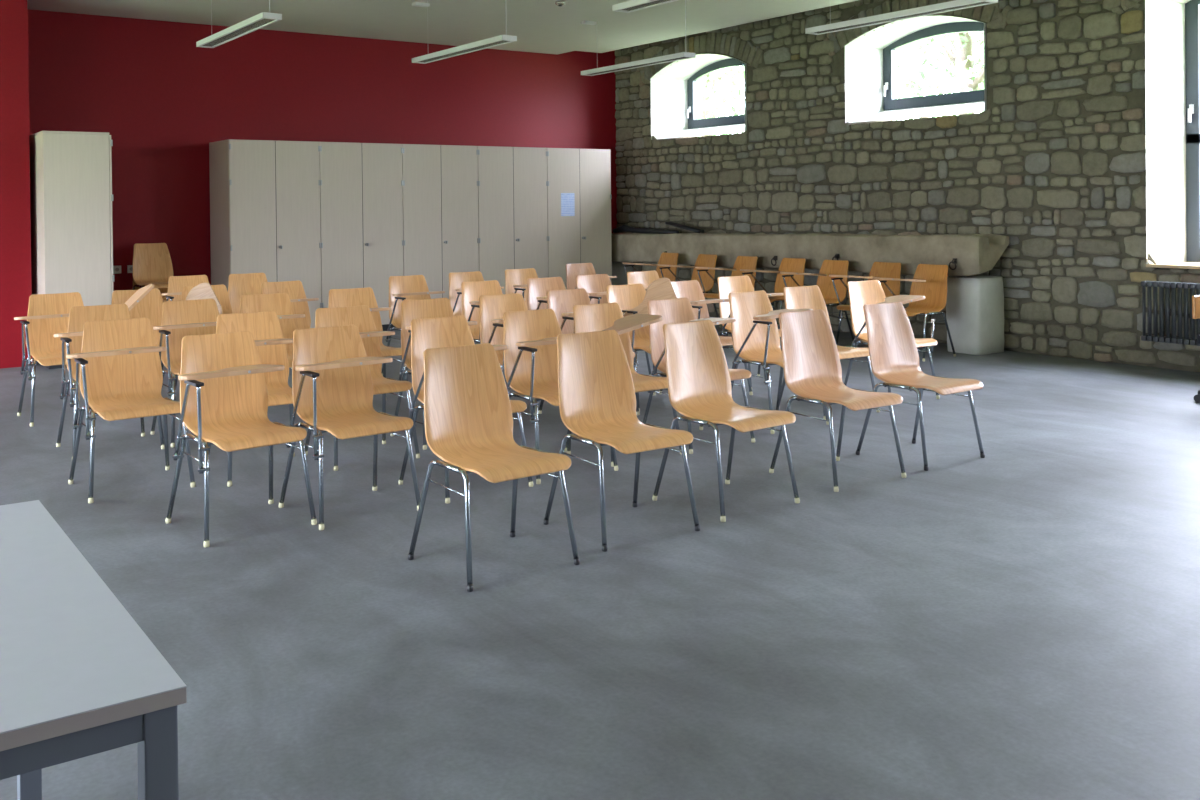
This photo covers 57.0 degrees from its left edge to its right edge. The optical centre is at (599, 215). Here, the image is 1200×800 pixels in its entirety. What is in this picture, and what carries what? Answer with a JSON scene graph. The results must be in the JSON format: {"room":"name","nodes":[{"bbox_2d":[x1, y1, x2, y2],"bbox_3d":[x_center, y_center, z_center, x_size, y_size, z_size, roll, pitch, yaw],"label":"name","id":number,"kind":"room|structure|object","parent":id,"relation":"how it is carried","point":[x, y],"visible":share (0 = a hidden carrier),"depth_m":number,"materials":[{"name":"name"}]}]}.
{"room":"classroom","nodes":[
{"label":"classroom","id":0,"kind":"room"},
{"bbox_2d":[0,0,32,368],"bbox_3d":[-7.693,-0.601,9.261,5.045,4.050,1.255,-1,1,-35],"label":"wall","id":1,"kind":"structure","parent":0,"point":[15,221],"depth_m":10.14,"materials":[{"name":"red paint"}]},
{"bbox_2d":[27,9,616,290],"bbox_3d":[-4.823,-0.706,12.263,13.807,4.150,0.300,-1,1,-35],"label":"wall","id":2,"kind":"structure","parent":0,"point":[161,98],"depth_m":12.61,"materials":[{"name":"red paint"}]},
{"bbox_2d":[113,266,120,273],"bbox_3d":[-5.169,0.577,11.825,0.085,0.084,0.014,-1,1,-35],"label":"wall socket","id":3,"kind":"object","parent":2,"relation":"attached to","point":[116,269],"visible":0.77,"depth_m":11.82,"materials":[{"name":"white plastic"}]},
{"bbox_2d":[127,265,132,272],"bbox_3d":[-5.023,0.575,11.930,0.150,0.084,0.014,-1,1,-35],"label":"wall socket","id":4,"kind":"object","parent":2,"relation":"attached to","point":[129,267],"visible":0.4,"depth_m":11.89,"materials":[{"name":"white plastic"}]},
{"bbox_2d":[27,0,857,53],"bbox_3d":[-0.202,-2.168,4.829,12.135,0.100,17.100,-1,1,-35],"label":"ceiling","id":5,"kind":"structure","parent":0,"point":[539,26],"depth_m":11.96,"materials":[{"name":"white paint"}]},
{"bbox_2d":[196,0,281,47],"bbox_3d":[-3.062,-1.824,9.281,0.160,0.600,1.810,-1,1,-35],"label":"pendant lamp","id":6,"kind":"object","parent":5,"relation":"hanging from","point":[263,19],"visible":1,"depth_m":9.14,"materials":[{"name":"white metal"}]},
{"bbox_2d":[412,0,516,63],"bbox_3d":[-1.328,-1.853,10.518,0.160,0.600,1.810,-1,1,-35],"label":"pendant lamp","id":7,"kind":"object","parent":5,"relation":"hanging from","point":[501,39],"visible":1,"depth_m":10.43,"materials":[{"name":"white metal"}]},
{"bbox_2d":[555,1,564,6],"bbox_3d":[-0.403,-2.145,11.195,0.098,0.045,0.100,-1,1,-35],"label":"smoke detector","id":8,"kind":"object","parent":5,"relation":"attached to","point":[559,3],"visible":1,"depth_m":11.16,"materials":[{"name":"white plastic"}]},
{"bbox_2d":[581,0,695,75],"bbox_3d":[0.365,-1.880,11.725,0.160,0.600,1.810,-1,1,-35],"label":"pendant lamp","id":9,"kind":"object","parent":5,"relation":"hanging from","point":[683,55],"visible":1,"depth_m":11.61,"materials":[{"name":"white metal"}]},
{"bbox_2d":[612,0,677,12],"bbox_3d":[0.676,-1.850,7.673,0.160,0.600,1.810,-1,1,-35],"label":"pendant lamp","id":10,"kind":"object","parent":5,"relation":"hanging from","point":[632,5],"visible":1,"depth_m":8.20,"materials":[{"name":"white metal"}]},
{"bbox_2d":[805,0,997,34],"bbox_3d":[2.362,-1.877,8.874,0.160,0.600,1.810,-1,1,-35],"label":"pendant lamp","id":11,"kind":"object","parent":5,"relation":"hanging from","point":[956,4],"visible":1,"depth_m":8.80,"materials":[{"name":"white metal"}]},
{"bbox_2d":[0,317,1199,799],"bbox_3d":[0.221,1.476,5.155,13.907,0.200,17.735,-1,1,-35],"label":"floor","id":12,"kind":"structure","parent":0,"point":[1021,620],"depth_m":4.00,"materials":[{"name":"grey concrete"}]},
{"bbox_2d":[14,292,83,426],"bbox_3d":[-3.751,0.975,7.642,0.591,0.843,0.568,-1,1,-37],"label":"chair","id":13,"kind":"object","parent":12,"relation":"on","point":[48,314],"visible":0.64,"depth_m":7.75,"materials":[{"name":"brown wood"}]},
{"bbox_2d":[29,131,114,368],"bbox_3d":[-5.022,0.309,10.475,0.587,2.155,0.912,-1,1,-35],"label":"tall cabinet","id":14,"kind":"object","parent":12,"relation":"on","point":[71,197],"visible":0.79,"depth_m":10.12,"materials":[{"name":"beige wood"}]},
{"bbox_2d":[0,500,186,799],"bbox_3d":[-1.599,1.053,1.644,1.578,0.740,1.268,-1,1,-35],"label":"table","id":15,"kind":"object","parent":12,"relation":"on","point":[80,678],"visible":1,"depth_m":1.65,"materials":[{"name":"grey laminate"}]},
{"bbox_2d":[54,304,164,456],"bbox_3d":[-2.975,0.975,6.609,0.591,0.843,0.568,-1,1,-36],"label":"chair","id":16,"kind":"object","parent":12,"relation":"on","point":[78,315],"visible":0.46,"depth_m":6.71,"materials":[{"name":"brown wood"}]},
{"bbox_2d":[67,317,195,502],"bbox_3d":[-2.459,0.977,5.693,0.591,0.843,0.568,-1,1,-36],"label":"chair","id":17,"kind":"object","parent":12,"relation":"on","point":[119,375],"visible":0.98,"depth_m":5.82,"materials":[{"name":"brown wood"}]},
{"bbox_2d":[111,284,171,398],"bbox_3d":[-3.284,0.933,7.904,0.600,0.913,0.666,-1,1,-35],"label":"chair","id":18,"kind":"object","parent":12,"relation":"on","point":[146,301],"visible":0.16,"depth_m":8.18,"materials":[{"name":"brown wood"}]},
{"bbox_2d":[150,298,219,446],"bbox_3d":[-2.542,0.968,6.949,0.591,0.843,0.568,-1,1,-36],"label":"chair","id":19,"kind":"object","parent":12,"relation":"on","point":[181,318],"visible":0.44,"depth_m":7.08,"materials":[{"name":"brown wood"}]},
{"bbox_2d":[161,275,208,370],"bbox_3d":[-3.556,0.957,9.637,0.591,0.843,0.568,-1,1,-35],"label":"chair","id":20,"kind":"object","parent":12,"relation":"on","point":[175,283],"visible":0.12,"depth_m":9.81,"materials":[{"name":"brown wood"}]},
{"bbox_2d":[176,282,232,385],"bbox_3d":[-2.960,0.936,8.290,0.653,0.895,0.589,-1,1,-35],"label":"chair","id":21,"kind":"object","parent":12,"relation":"on","point":[219,293],"visible":0.17,"depth_m":8.43,"materials":[{"name":"brown wood"}]},
{"bbox_2d":[165,331,316,546],"bbox_3d":[-1.656,0.975,4.972,0.591,0.843,0.568,-1,1,-40],"label":"chair","id":22,"kind":"object","parent":12,"relation":"on","point":[224,400],"visible":1,"depth_m":5.07,"materials":[{"name":"brown wood"}]},
{"bbox_2d":[228,273,291,368],"bbox_3d":[-3.080,0.949,9.914,0.512,0.843,0.568,-1,1,-35],"label":"chair","id":23,"kind":"object","parent":12,"relation":"on","point":[239,285],"visible":0.2,"depth_m":10.09,"materials":[{"name":"brown wood"}]},
{"bbox_2d":[203,311,323,486],"bbox_3d":[-1.871,0.969,5.993,0.591,0.843,0.568,-1,1,-34],"label":"chair","id":24,"kind":"object","parent":12,"relation":"on","point":[265,328],"visible":0.34,"depth_m":6.23,"materials":[{"name":"brown wood"}]},
{"bbox_2d":[209,139,321,327],"bbox_3d":[-3.716,0.269,12.313,1.003,2.178,0.785,-1,1,-35],"label":"tall cabinet","id":25,"kind":"object","parent":12,"relation":"on","point":[265,194],"visible":0.77,"depth_m":12.05,"materials":[{"name":"beige wood"}]},
{"bbox_2d":[239,293,304,367],"bbox_3d":[-2.190,0.961,7.373,0.591,0.843,0.568,-1,1,-34],"label":"chair","id":26,"kind":"object","parent":12,"relation":"on","point":[280,303],"visible":0.22,"depth_m":7.62,"materials":[{"name":"brown wood"}]},
{"bbox_2d":[261,280,318,328],"bbox_3d":[-2.444,0.953,8.702,0.591,0.843,0.568,-1,1,-37],"label":"chair","id":27,"kind":"object","parent":12,"relation":"on","point":[294,289],"visible":0.19,"depth_m":8.96,"materials":[{"name":"brown wood"}]},
{"bbox_2d":[278,325,420,529],"bbox_3d":[-1.215,0.969,5.203,0.591,0.843,0.568,-1,1,-37],"label":"chair","id":28,"kind":"object","parent":12,"relation":"on","point":[332,387],"visible":0.94,"depth_m":5.31,"materials":[{"name":"brown wood"}]},
{"bbox_2d":[319,142,403,330],"bbox_3d":[-2.898,0.255,12.896,1.003,2.178,0.785,-1,1,-35],"label":"tall cabinet","id":29,"kind":"object","parent":12,"relation":"on","point":[362,242],"visible":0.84,"depth_m":12.62,"materials":[{"name":"beige wood"}]},
{"bbox_2d":[305,305,419,470],"bbox_3d":[-1.402,0.961,6.309,0.591,0.843,0.568,-1,1,-35],"label":"chair","id":30,"kind":"object","parent":12,"relation":"on","point":[359,316],"visible":0.44,"depth_m":6.50,"materials":[{"name":"brown wood"}]},
{"bbox_2d":[328,287,411,402],"bbox_3d":[-1.700,0.952,7.827,0.591,0.843,0.568,-1,1,-34],"label":"chair","id":31,"kind":"object","parent":12,"relation":"on","point":[354,296],"visible":0.33,"depth_m":8.05,"materials":[{"name":"brown wood"}]},
{"bbox_2d":[382,275,444,375],"bbox_3d":[-1.544,0.938,9.304,0.591,0.843,0.568,-1,1,-36],"label":"chair","id":32,"kind":"object","parent":12,"relation":"on","point":[413,287],"visible":0.37,"depth_m":9.45,"materials":[{"name":"brown wood"}]},
{"bbox_2d":[390,298,476,449],"bbox_3d":[-0.994,0.953,6.814,0.591,0.843,0.568,-1,1,-34],"label":"chair","id":33,"kind":"object","parent":12,"relation":"on","point":[437,307],"visible":0.2,"depth_m":6.96,"materials":[{"name":"brown wood"}]},
{"bbox_2d":[402,144,478,298],"bbox_3d":[-2.081,0.242,13.480,1.003,2.178,0.785,-1,1,-35],"label":"tall cabinet","id":34,"kind":"object","parent":12,"relation":"on","point":[440,186],"visible":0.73,"depth_m":13.20,"materials":[{"name":"beige wood"}]},
{"bbox_2d":[398,315,532,503],"bbox_3d":[-0.718,0.960,5.623,0.591,0.843,0.568,-1,1,-38],"label":"chair","id":35,"kind":"object","parent":12,"relation":"on","point":[452,331],"visible":0.29,"depth_m":5.74,"materials":[{"name":"brown wood"}]},
{"bbox_2d":[449,271,503,315],"bbox_3d":[-1.092,0.930,9.757,0.591,0.843,0.568,-1,1,-36],"label":"chair","id":36,"kind":"object","parent":12,"relation":"on","point":[456,279],"visible":0.25,"depth_m":9.90,"materials":[{"name":"brown wood"}]},
{"bbox_2d":[461,280,524,343],"bbox_3d":[-0.821,0.938,8.491,0.591,0.843,0.568,-1,1,-36],"label":"chair","id":37,"kind":"object","parent":12,"relation":"on","point":[471,291],"visible":0.23,"depth_m":8.64,"materials":[{"name":"brown wood"}]},
{"bbox_2d":[408,343,579,591],"bbox_3d":[-0.428,0.967,4.421,0.512,0.843,0.568,-1,1,-37],"label":"chair","id":38,"kind":"object","parent":12,"relation":"on","point":[468,418],"visible":1,"depth_m":4.53,"materials":[{"name":"brown wood"}]},
{"bbox_2d":[477,146,547,293],"bbox_3d":[-1.263,0.229,14.063,1.003,2.178,0.785,-1,1,-35],"label":"tall cabinet","id":39,"kind":"object","parent":12,"relation":"on","point":[512,181],"visible":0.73,"depth_m":13.77,"materials":[{"name":"beige wood"}]},
{"bbox_2d":[479,293,556,407],"bbox_3d":[-0.532,0.946,7.141,0.591,0.843,0.568,-1,1,-37],"label":"chair","id":40,"kind":"object","parent":12,"relation":"on","point":[492,307],"visible":0.24,"depth_m":7.30,"materials":[{"name":"brown wood"}]},
{"bbox_2d":[505,268,537,309],"bbox_3d":[-0.627,0.922,10.167,0.591,0.843,0.568,-1,1,-35],"label":"chair","id":41,"kind":"object","parent":12,"relation":"on","point":[515,279],"visible":0.25,"depth_m":10.36,"materials":[{"name":"brown wood"}]},
{"bbox_2d":[527,277,588,309],"bbox_3d":[-0.336,0.930,8.837,0.591,0.843,0.568,-1,1,-34],"label":"chair","id":42,"kind":"object","parent":12,"relation":"on","point":[537,288],"visible":0.26,"depth_m":9.02,"materials":[{"name":"brown wood"}]},
{"bbox_2d":[503,308,617,483],"bbox_3d":[-0.279,0.953,5.973,0.591,0.843,0.568,-1,1,-34],"label":"chair","id":43,"kind":"object","parent":12,"relation":"on","point":[531,355],"visible":0.54,"depth_m":6.11,"materials":[{"name":"brown wood"}]},
{"bbox_2d":[547,148,611,288],"bbox_3d":[-0.445,0.216,14.646,1.003,2.178,0.785,-1,1,-35],"label":"tall cabinet","id":44,"kind":"object","parent":12,"relation":"on","point":[584,237],"visible":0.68,"depth_m":14.37,"materials":[{"name":"beige wood"}]},
{"bbox_2d":[561,193,574,215],"bbox_3d":[-0.415,-0.144,14.263,0.210,0.297,0.002,-1,1,-35],"label":"printed sheet","id":45,"kind":"object","parent":44,"relation":"attached to","point":[567,199],"visible":1,"depth_m":14.26,"materials":[{"name":"white paper"}]},
{"bbox_2d":[538,288,639,414],"bbox_3d":[-0.107,0.938,7.525,0.591,0.843,0.568,-1,1,-36],"label":"chair","id":46,"kind":"object","parent":12,"relation":"on","point":[562,302],"visible":0.24,"depth_m":7.71,"materials":[{"name":"brown wood"}]},
{"bbox_2d":[566,263,616,288],"bbox_3d":[-0.086,0.909,11.065,0.591,0.843,0.568,-1,1,-36],"label":"chair","id":47,"kind":"object","parent":12,"relation":"on","point":[572,270],"visible":0.13,"depth_m":11.25,"materials":[{"name":"brown wood"}]},
{"bbox_2d":[576,274,650,374],"bbox_3d":[0.053,0.923,9.172,0.591,0.843,0.568,-1,1,-34],"label":"chair","id":48,"kind":"object","parent":12,"relation":"on","point":[595,286],"visible":0.22,"depth_m":9.39,"materials":[{"name":"brown wood"}]},
{"bbox_2d":[543,330,699,551],"bbox_3d":[0.093,0.958,4.877,0.512,0.843,0.568,-1,1,-34],"label":"chair","id":49,"kind":"object","parent":12,"relation":"on","point":[597,397],"visible":1,"depth_m":5.00,"materials":[{"name":"brown wood"}]},
{"bbox_2d":[564,302,681,466],"bbox_3d":[0.104,0.946,6.339,0.586,0.843,0.568,-1,1,-36],"label":"chair","id":50,"kind":"object","parent":12,"relation":"on","point":[604,316],"visible":0.43,"depth_m":6.47,"materials":[{"name":"brown wood"}]},
{"bbox_2d":[612,262,633,284],"bbox_3d":[0.193,0.967,15.328,0.444,0.650,0.452,-1,1,-35],"label":"support block","id":51,"kind":"object","parent":12,"relation":"on","point":[618,269],"visible":0.14,"depth_m":15.12,"materials":[{"name":"stone"}]},
{"bbox_2d":[611,233,1008,275],"bbox_3d":[1.859,0.406,12.927,0.499,0.457,6.310,-1,1,-35],"label":"trough","id":52,"kind":"object","parent":51,"relation":"on","point":[975,254],"visible":0.74,"depth_m":11.78,"materials":[{"name":"stone"}]},
{"bbox_2d":[613,225,678,233],"bbox_3d":[0.650,0.178,14.630,0.207,0.116,1.262,-1,1,-40],"label":"bag","id":53,"kind":"object","parent":52,"relation":"on","point":[624,228],"visible":0.96,"depth_m":14.68,"materials":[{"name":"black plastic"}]},
{"bbox_2d":[665,222,703,232],"bbox_3d":[1.068,0.146,13.990,0.100,0.142,0.704,-1,1,-34],"label":"stand","id":54,"kind":"object","parent":52,"relation":"on","point":[673,224],"visible":1,"depth_m":13.93,"materials":[{"name":"black metal"}]},
{"bbox_2d":[771,256,776,265],"bbox_3d":[1.948,0.504,12.335,0.051,0.111,0.085,-1,1,-35],"label":"ring","id":55,"kind":"object","parent":52,"relation":"attached to","point":[774,257],"visible":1,"depth_m":12.33,"materials":[{"name":"metal"}]},
{"bbox_2d":[949,258,956,269],"bbox_3d":[3.328,0.458,10.400,0.051,0.111,0.085,-1,1,-35],"label":"ring","id":56,"kind":"object","parent":52,"relation":"attached to","point":[954,260],"visible":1,"depth_m":10.39,"materials":[{"name":"metal"}]},
{"bbox_2d":[606,277,676,411],"bbox_3d":[0.309,0.895,7.935,0.576,0.913,0.568,-1,1,-34],"label":"chair","id":57,"kind":"object","parent":12,"relation":"on","point":[632,299],"visible":0.41,"depth_m":8.03,"materials":[{"name":"brown wood"}]},
{"bbox_2d":[627,270,659,368],"bbox_3d":[0.494,0.915,9.588,0.591,0.843,0.568,-1,1,-35],"label":"chair","id":58,"kind":"object","parent":12,"relation":"on","point":[645,278],"visible":0.15,"depth_m":9.82,"materials":[{"name":"brown wood"}]},
{"bbox_2d":[622,252,678,281],"bbox_3d":[0.627,0.881,13.497,0.568,0.843,0.591,-1,1,-35],"label":"chair","id":59,"kind":"object","parent":12,"relation":"on","point":[665,258],"visible":0.27,"depth_m":13.57,"materials":[{"name":"brown wood"}]},
{"bbox_2d":[658,254,721,326],"bbox_3d":[1.038,0.881,12.957,0.568,0.843,0.591,-1,1,-34],"label":"chair","id":60,"kind":"object","parent":12,"relation":"on","point":[703,260],"visible":0.43,"depth_m":13.02,"materials":[{"name":"brown wood"}]},
{"bbox_2d":[643,298,754,453],"bbox_3d":[0.551,0.939,6.627,0.591,0.843,0.568,-1,1,-36],"label":"chair","id":61,"kind":"object","parent":12,"relation":"on","point":[678,310],"visible":0.44,"depth_m":6.73,"materials":[{"name":"brown wood"}]},
{"bbox_2d":[659,280,752,394],"bbox_3d":[0.763,0.923,8.268,0.591,0.843,0.568,-1,1,-37],"label":"chair","id":62,"kind":"object","parent":12,"relation":"on","point":[691,289],"visible":0.26,"depth_m":8.49,"materials":[{"name":"brown wood"}]},
{"bbox_2d":[652,320,799,521],"bbox_3d":[0.604,0.949,5.287,0.512,0.843,0.568,-1,1,-38],"label":"chair","id":63,"kind":"object","parent":12,"relation":"on","point":[698,377],"visible":1,"depth_m":5.39,"materials":[{"name":"brown wood"}]},
{"bbox_2d":[695,256,756,335],"bbox_3d":[1.429,0.882,12.373,0.568,0.843,0.591,-1,1,-35],"label":"chair","id":64,"kind":"object","parent":12,"relation":"on","point":[742,262],"visible":0.42,"depth_m":12.43,"materials":[{"name":"brown wood"}]},
{"bbox_2d":[717,275,783,387],"bbox_3d":[1.200,0.914,8.763,0.591,0.843,0.568,-1,1,-33],"label":"chair","id":65,"kind":"object","parent":12,"relation":"on","point":[726,285],"visible":0.23,"depth_m":8.93,"materials":[{"name":"brown wood"}]},
{"bbox_2d":[740,258,805,328],"bbox_3d":[1.861,0.882,11.799,0.568,0.843,0.591,-1,1,-36],"label":"chair","id":66,"kind":"object","parent":12,"relation":"on","point":[796,265],"visible":0.42,"depth_m":11.90,"materials":[{"name":"brown wood"}]},
{"bbox_2d":[728,290,828,433],"bbox_3d":[1.107,0.928,7.152,0.591,0.843,0.568,-1,1,-34],"label":"chair","id":67,"kind":"object","parent":12,"relation":"on","point":[755,333],"visible":0.69,"depth_m":7.30,"materials":[{"name":"brown wood"}]},
{"bbox_2d":[780,260,853,340],"bbox_3d":[2.206,0.883,11.280,0.568,0.843,0.591,-1,1,-37],"label":"chair","id":68,"kind":"object","parent":12,"relation":"on","point":[832,267],"visible":0.48,"depth_m":11.34,"materials":[{"name":"brown wood"}]},
{"bbox_2d":[779,285,879,419],"bbox_3d":[1.566,0.920,7.591,0.512,0.843,0.568,-1,1,-32],"label":"chair","id":69,"kind":"object","parent":12,"relation":"on","point":[802,297],"visible":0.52,"depth_m":7.75,"materials":[{"name":"brown wood"}]},
{"bbox_2d":[769,309,905,491],"bbox_3d":[1.243,0.938,5.780,0.512,0.843,0.568,-1,1,-33],"label":"chair","id":70,"kind":"object","parent":12,"relation":"on","point":[812,368],"visible":1,"depth_m":5.90,"materials":[{"name":"brown wood"}]},
{"bbox_2d":[829,262,900,345],"bbox_3d":[2.602,0.883,10.760,0.568,0.843,0.591,-1,1,-38],"label":"chair","id":71,"kind":"object","parent":12,"relation":"on","point":[879,269],"visible":0.38,"depth_m":10.81,"materials":[{"name":"brown wood"}]},
{"bbox_2d":[844,280,939,398],"bbox_3d":[2.091,0.911,8.062,0.590,0.843,0.568,-1,1,-32],"label":"chair","id":72,"kind":"object","parent":12,"relation":"on","point":[861,293],"visible":0.42,"depth_m":8.16,"materials":[{"name":"brown wood"}]},
{"bbox_2d":[872,264,955,360],"bbox_3d":[2.910,0.884,10.293,0.568,0.843,0.591,-1,1,-38],"label":"chair","id":73,"kind":"object","parent":12,"relation":"on","point":[929,281],"visible":0.68,"depth_m":10.34,"materials":[{"name":"brown wood"}]},
{"bbox_2d":[856,302,984,470],"bbox_3d":[1.798,0.929,6.196,0.512,0.843,0.568,-1,1,-35],"label":"chair","id":74,"kind":"object","parent":12,"relation":"on","point":[893,352],"visible":1,"depth_m":6.30,"materials":[{"name":"brown wood"}]},
{"bbox_2d":[946,275,1003,354],"bbox_3d":[3.592,0.940,10.561,0.447,0.712,0.399,-1,1,-35],"label":"support block","id":75,"kind":"object","parent":12,"relation":"on","point":[975,303],"visible":0.92,"depth_m":10.40,"materials":[{"name":"concrete"}]},
{"bbox_2d":[1192,295,1199,402],"bbox_3d":[4.397,0.932,7.559,0.632,0.759,0.625,-1,1,-35],"label":"swivel chair","id":76,"kind":"object","parent":12,"relation":"on","point":[1195,299],"visible":1,"depth_m":7.64,"materials":[{"name":"brown wood"}]},
{"bbox_3d":[-4.587,0.952,11.488,0.512,0.843,0.568,-1,1,-38],"label":"chair","id":77,"kind":"object","parent":12,"relation":"on","visible":0},
{"bbox_2d":[133,279,167,299],"bbox_3d":[-4.588,0.832,11.486,0.512,0.843,0.568,-1,1,-38],"label":"chair","id":78,"kind":"object","parent":77,"relation":"on","point":[162,290],"visible":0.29,"depth_m":11.53,"materials":[{"name":"brown wood"}]},
{"bbox_2d":[133,243,172,289],"bbox_3d":[-4.589,0.712,11.486,0.512,0.843,0.568,-1,1,-38],"label":"chair","id":79,"kind":"object","parent":77,"relation":"on","point":[152,263],"visible":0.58,"depth_m":11.64,"materials":[{"name":"brown wood"}]},
{"bbox_2d":[614,0,1199,371],"bbox_3d":[5.499,-0.731,8.917,0.787,4.058,17.735,-1,1,-35],"label":"wall","id":80,"kind":"structure","parent":0,"point":[1054,164],"depth_m":10.82,"materials":[{"name":"stone"}]},
{"bbox_2d":[651,54,746,139],"bbox_3d":[1.487,-1.556,14.405,0.644,1.045,1.850,-1,1,-35],"label":"window","id":81,"kind":"structure","parent":80,"relation":"in","point":[674,87],"depth_m":15.01,"materials":[{"name":"white paint"}]},
{"bbox_2d":[845,16,986,122],"bbox_3d":[3.473,-1.539,11.622,0.644,1.035,1.773,-1,1,-35],"label":"window","id":82,"kind":"structure","parent":80,"relation":"in","point":[870,78],"depth_m":12.16,"materials":[{"name":"white paint"}]},
{"bbox_2d":[1141,281,1199,345],"bbox_3d":[5.106,0.796,8.639,0.220,0.500,1.676,-1,1,-35],"label":"radiator","id":83,"kind":"object","parent":80,"relation":"attached to","point":[1173,285],"visible":0.98,"depth_m":9.08,"materials":[{"name":"grey metal"}]},
{"bbox_2d":[1145,0,1199,268],"bbox_3d":[5.498,-0.819,8.785,0.660,2.510,2.020,-1,1,-35],"label":"window","id":84,"kind":"structure","parent":80,"relation":"in","point":[1172,27],"depth_m":9.62,"materials":[{"name":"white paint"}]},
{"label":"outside","id":85,"kind":"structure","parent":0,"visible":0},
{"bbox_3d":[1.777,2.416,10.481,75.000,0.200,65.000,-1,1,-35],"label":"ground","id":86,"kind":"structure","parent":85,"visible":0},
{"bbox_2d":[695,66,744,136],"bbox_3d":[2.180,-2.290,22.937,6.019,9.021,5.939,-1,0,-3],"label":"tree","id":87,"kind":"object","parent":86,"relation":"on","point":[706,86],"visible":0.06,"depth_m":21.70,"materials":[{"name":"green plant"}]},
{"bbox_2d":[893,32,983,119],"bbox_3d":[8.181,-2.859,23.284,5.896,10.025,6.068,0,1,36],"label":"tree","id":88,"kind":"object","parent":86,"relation":"on","point":[937,48],"visible":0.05,"depth_m":23.32,"materials":[{"name":"green plant"}]},
{"bbox_2d":[895,31,983,119],"bbox_3d":[5.799,-2.321,17.381,5.583,9.100,5.243,0,0,15],"label":"tree","id":89,"kind":"object","parent":86,"relation":"on","point":[965,64],"visible":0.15,"depth_m":17.50,"materials":[{"name":"green plant"}]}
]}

